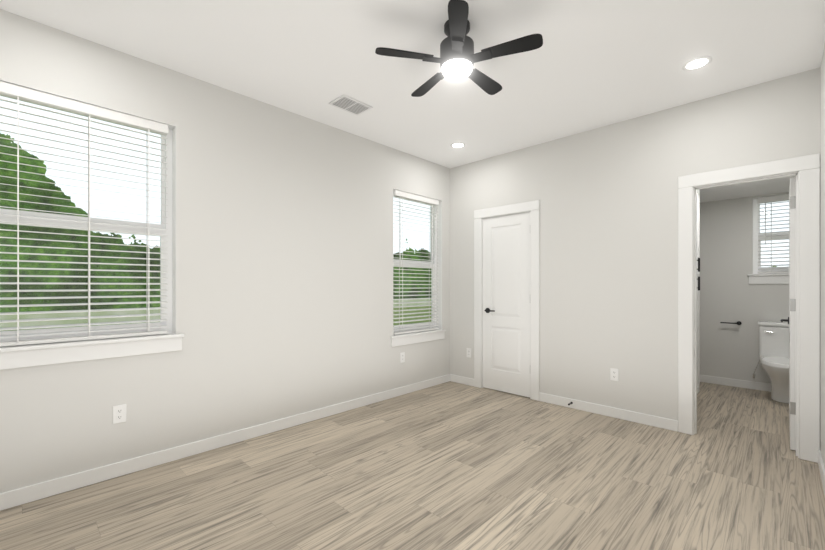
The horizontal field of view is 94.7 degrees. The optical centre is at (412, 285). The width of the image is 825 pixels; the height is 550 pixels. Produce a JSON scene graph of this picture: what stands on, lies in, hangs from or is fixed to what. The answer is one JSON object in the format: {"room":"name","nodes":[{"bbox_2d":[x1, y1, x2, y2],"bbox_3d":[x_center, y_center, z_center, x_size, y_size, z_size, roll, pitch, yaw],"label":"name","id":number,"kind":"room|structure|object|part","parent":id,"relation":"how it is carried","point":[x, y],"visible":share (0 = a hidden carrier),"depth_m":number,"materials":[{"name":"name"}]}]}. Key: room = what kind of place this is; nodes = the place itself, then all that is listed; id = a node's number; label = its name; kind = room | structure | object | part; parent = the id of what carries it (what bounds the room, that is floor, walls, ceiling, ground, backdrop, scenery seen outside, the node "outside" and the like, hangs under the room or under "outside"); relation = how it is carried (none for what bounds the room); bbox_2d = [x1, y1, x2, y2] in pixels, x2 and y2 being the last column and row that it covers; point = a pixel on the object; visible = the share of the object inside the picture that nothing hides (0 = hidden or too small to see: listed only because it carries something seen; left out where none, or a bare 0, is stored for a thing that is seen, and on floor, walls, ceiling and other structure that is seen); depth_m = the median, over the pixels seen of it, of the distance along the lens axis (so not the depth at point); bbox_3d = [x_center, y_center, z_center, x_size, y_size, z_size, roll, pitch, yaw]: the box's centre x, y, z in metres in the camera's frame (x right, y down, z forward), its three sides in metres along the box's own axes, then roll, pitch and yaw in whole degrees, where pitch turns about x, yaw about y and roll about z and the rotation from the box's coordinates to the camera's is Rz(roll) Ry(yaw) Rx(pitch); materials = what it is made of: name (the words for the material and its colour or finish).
{"room":"empty bedroom","nodes":[
{"label":"empty bedroom","id":0,"kind":"room"},
{"bbox_2d":[0,9,449,492],"bbox_3d":[-1.252,-0.145,3.218,0.150,2.740,5.070,0,0,44],"label":"wall","id":1,"kind":"structure","parent":0,"point":[284,263],"depth_m":2.97,"materials":[{"name":"white paint"}]},
{"bbox_2d":[0,95,171,341],"bbox_3d":[-2.229,-0.395,2.271,0.058,1.472,1.372,0,0,44],"label":"window","id":2,"kind":"structure","parent":1,"relation":"in","point":[164,202],"depth_m":2.48,"materials":[{"name":"white plastic"}]},
{"bbox_2d":[0,81,168,346],"bbox_3d":[-2.171,-0.396,2.216,0.074,1.460,1.284,0,0,44],"label":"window blinds","id":3,"kind":"object","parent":2,"relation":"attached to","point":[17,92],"visible":0.98,"depth_m":2.35,"materials":[{"name":"white plastic"}]},
{"bbox_2d":[0,79,183,369],"bbox_3d":[-2.165,-0.336,2.210,0.118,1.587,1.460,0,0,44],"label":"window trim","id":4,"kind":"structure","parent":1,"relation":"attached to","point":[21,356],"depth_m":2.38,"materials":[{"name":"white wood"}]},
{"bbox_2d":[113,404,125,423],"bbox_3d":[-1.888,0.825,2.449,0.008,0.114,0.070,0,0,44],"label":"electrical outlet","id":5,"kind":"object","parent":1,"relation":"attached to","point":[119,413],"visible":1,"depth_m":2.45,"materials":[{"name":"white plastic"}]},
{"bbox_2d":[0,374,451,510],"bbox_3d":[-1.182,1.179,3.171,0.016,0.092,4.800,0,0,44],"label":"baseboard","id":6,"kind":"structure","parent":1,"relation":"attached to","point":[25,495],"depth_m":2.69,"materials":[{"name":"white wood"}]},
{"bbox_2d":[400,352,404,362],"bbox_3d":[-0.112,0.805,4.280,0.008,0.114,0.070,0,0,44],"label":"electrical outlet","id":7,"kind":"object","parent":1,"relation":"attached to","point":[402,357],"visible":1,"depth_m":4.28,"materials":[{"name":"white plastic"}]},
{"bbox_2d":[393,197,436,332],"bbox_3d":[-0.004,-0.263,4.565,0.058,1.627,0.842,0,0,44],"label":"window","id":8,"kind":"structure","parent":1,"relation":"in","point":[417,263],"depth_m":4.72,"materials":[{"name":"white plastic"}]},
{"bbox_2d":[393,190,438,334],"bbox_3d":[0.053,-0.264,4.509,0.074,1.615,0.754,0,0,44],"label":"window blinds","id":9,"kind":"object","parent":8,"relation":"attached to","point":[402,195],"visible":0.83,"depth_m":4.45,"materials":[{"name":"white plastic"}]},
{"bbox_2d":[390,188,445,346],"bbox_3d":[0.059,-0.204,4.503,0.118,1.742,0.930,0,0,44],"label":"window frame","id":10,"kind":"structure","parent":1,"relation":"attached to","point":[415,337],"depth_m":4.79,"materials":[{"name":"white wood"}]},
{"bbox_2d":[0,381,824,549],"bbox_3d":[0.924,1.275,2.682,4.020,0.100,7.270,0,0,44],"label":"floor","id":11,"kind":"structure","parent":0,"point":[449,465],"depth_m":2.30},
{"bbox_2d":[697,190,699,393],"bbox_3d":[2.702,0.092,4.044,0.569,2.265,0.540,0,0,44],"label":"linen cabinet","id":12,"kind":"object","parent":11,"relation":"on","point":[698,290],"visible":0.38,"depth_m":4.02,"materials":[{"name":"white wood"}]},
{"bbox_2d":[752,321,788,402],"bbox_3d":[3.950,0.818,4.074,0.483,0.815,0.731,0,0,44],"label":"toilet","id":13,"kind":"object","parent":11,"relation":"on","point":[774,348],"visible":0.56,"depth_m":4.16,"materials":[{"name":"white ceramic"}]},
{"bbox_2d":[0,0,824,167],"bbox_3d":[0.924,-1.575,2.682,4.020,0.120,7.270,0,0,44],"label":"ceiling","id":14,"kind":"structure","parent":0,"point":[587,65],"depth_m":2.48,"materials":[{"name":"white paint"}]},
{"bbox_2d":[329,94,372,115],"bbox_3d":[-0.516,-1.508,3.180,0.215,0.014,0.300,0,0,44],"label":"ceiling vent","id":15,"kind":"object","parent":14,"relation":"in","point":[349,104],"visible":1,"depth_m":3.16,"materials":[{"name":"white metal"}]},
{"bbox_2d":[450,142,465,147],"bbox_3d":[0.487,-1.511,4.081,0.164,0.008,0.164,0,0,44],"label":"recessed light","id":16,"kind":"object","parent":14,"relation":"in","point":[464,144],"visible":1,"depth_m":4.05,"materials":[{"name":"white"}]},
{"bbox_2d":[375,0,542,96],"bbox_3d":[0.278,-1.367,2.239,0.915,0.295,0.884,0,0,44],"label":"ceiling fan","id":17,"kind":"object","parent":14,"relation":"hanging from","point":[457,59],"visible":0.98,"depth_m":2.13,"materials":[{"name":"black metal"}]},
{"bbox_2d":[682,56,711,70],"bbox_3d":[1.933,-1.511,2.582,0.164,0.008,0.164,0,0,44],"label":"recessed light","id":18,"kind":"object","parent":14,"relation":"in","point":[708,58],"depth_m":2.58,"materials":[{"name":"white plastic"}]},
{"bbox_3d":[1.933,-1.511,2.582,0.118,0.001,0.118,0,0,44],"label":"recessed ceiling light lens","id":19,"kind":"part","parent":18,"relation":"part of","materials":[{"name":"white plastic"}]},
{"bbox_2d":[450,67,819,420],"bbox_3d":[1.738,-0.145,3.766,3.380,2.740,0.120,0,0,44],"label":"wall","id":20,"kind":"structure","parent":0,"point":[607,196],"depth_m":3.52,"materials":[{"name":"white paint"}]},
{"bbox_2d":[452,374,473,385],"bbox_3d":[0.627,1.179,4.752,0.353,0.092,0.013,0,0,44],"label":"baseboard","id":21,"kind":"structure","parent":20,"relation":"attached to","point":[455,378],"depth_m":4.74,"materials":[{"name":"white wood"}]},
{"bbox_2d":[467,348,470,357],"bbox_3d":[0.696,0.825,4.688,0.070,0.114,0.008,0,0,44],"label":"electrical outlet","id":22,"kind":"object","parent":20,"relation":"attached to","point":[469,352],"visible":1,"depth_m":4.68,"materials":[{"name":"white plastic"}]},
{"bbox_2d":[483,212,529,396],"bbox_3d":[1.082,0.204,4.360,0.627,2.023,0.142,0,0,44],"label":"closet door","id":23,"kind":"structure","parent":20,"relation":"in","point":[506,303],"depth_m":4.34,"materials":[{"name":"white wood"}]},
{"bbox_2d":[474,200,539,400],"bbox_3d":[1.094,0.154,4.380,0.834,2.142,0.138,0,0,44],"label":"door frame","id":24,"kind":"structure","parent":20,"relation":"attached to","point":[532,207],"depth_m":4.15,"materials":[{"name":"white wood"}]},
{"bbox_2d":[539,392,677,431],"bbox_3d":[1.793,1.179,3.621,1.227,0.092,0.013,0,0,44],"label":"baseboard","id":25,"kind":"structure","parent":20,"relation":"attached to","point":[665,423],"depth_m":3.54,"materials":[{"name":"white wood"}]},
{"bbox_2d":[610,368,618,380],"bbox_3d":[1.881,0.825,3.539,0.070,0.114,0.008,0,0,44],"label":"electrical outlet","id":26,"kind":"object","parent":20,"relation":"attached to","point":[614,374],"visible":1,"depth_m":3.54,"materials":[{"name":"white plastic"}]},
{"bbox_2d":[678,153,819,462],"bbox_3d":[2.572,0.154,2.958,0.814,2.142,0.154,0,0,44],"label":"door frame","id":27,"kind":"structure","parent":20,"relation":"attached to","point":[805,170],"depth_m":2.73,"materials":[{"name":"white wood"}]},
{"bbox_2d":[780,177,795,450],"bbox_3d":[3.026,0.204,3.024,0.142,2.023,0.607,0,0,44],"label":"door","id":28,"kind":"structure","parent":20,"relation":"in","point":[791,320],"depth_m":2.82,"materials":[{"name":"white wood"}]},
{"bbox_2d":[700,192,788,383],"bbox_3d":[4.099,-0.145,4.563,1.800,2.740,0.150,0,0,44],"label":"wall","id":29,"kind":"structure","parent":0,"point":[729,293],"depth_m":4.62,"materials":[{"name":"white paint"}]},
{"bbox_2d":[720,321,741,324],"bbox_3d":[3.876,0.450,4.627,0.198,0.048,0.068,0,0,44],"label":"toilet paper holder","id":30,"kind":"object","parent":29,"relation":"attached to","point":[738,323],"visible":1,"depth_m":4.60,"materials":[{"name":"black metal"}]},
{"bbox_2d":[700,375,771,391],"bbox_3d":[4.034,1.179,4.510,1.800,0.092,0.016,0,0,44],"label":"baseboard","id":31,"kind":"structure","parent":29,"relation":"attached to","point":[703,378],"depth_m":4.61,"materials":[{"name":"white wood"}]},
{"bbox_2d":[747,194,788,283],"bbox_3d":[4.289,-0.533,4.314,0.730,1.020,0.118,0,0,44],"label":"window frame","id":32,"kind":"structure","parent":29,"relation":"attached to","point":[768,278],"depth_m":4.42,"materials":[{"name":"white wood"}]},
{"bbox_2d":[753,199,788,273],"bbox_3d":[4.351,-0.592,4.377,0.642,0.905,0.058,0,0,44],"label":"window","id":33,"kind":"structure","parent":29,"relation":"in","point":[756,231],"depth_m":4.55,"materials":[{"name":"white plastic"}]},
{"bbox_2d":[757,194,788,273],"bbox_3d":[4.295,-0.593,4.320,0.554,0.893,0.074,0,0,44],"label":"window blinds","id":34,"kind":"object","parent":33,"relation":"attached to","point":[769,200],"visible":0.56,"depth_m":4.41,"materials":[{"name":"white plastic"}]},
{"bbox_2d":[700,176,795,202],"bbox_3d":[3.319,-1.290,3.766,1.850,0.449,2.080,0,0,44],"label":"ceiling","id":35,"kind":"structure","parent":0,"point":[771,186],"depth_m":4.24,"materials":[{"name":"white paint"}]},
{"bbox_2d":[820,44,824,466],"bbox_3d":[1.154,-0.145,0.823,0.120,2.740,4.920,0,0,44],"label":"wall","id":36,"kind":"structure","parent":0,"point":[822,258],"depth_m":2.50,"materials":[{"name":"white paint"}]},
{"bbox_2d":[818,450,824,494],"bbox_3d":[1.143,1.179,0.909,0.016,0.092,4.787,0,0,44],"label":"baseboard","id":37,"kind":"structure","parent":36,"relation":"attached to","point":[820,461],"depth_m":2.39,"materials":[{"name":"white wood"}]},
{"label":"outside","id":38,"kind":"structure","parent":0,"visible":0},
{"bbox_2d":[1,306,430,330],"bbox_3d":[-5.321,1.475,10.528,15.830,0.001,90.000,0,0,44],"label":"ground","id":39,"kind":"structure","parent":38,"point":[409,315],"depth_m":18.36,"materials":[{"name":"green plant"}]},
{"bbox_2d":[0,96,788,327],"bbox_3d":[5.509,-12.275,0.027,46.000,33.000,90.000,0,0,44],"label":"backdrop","id":40,"kind":"structure","parent":38,"point":[31,197],"depth_m":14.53,"materials":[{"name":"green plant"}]}
]}

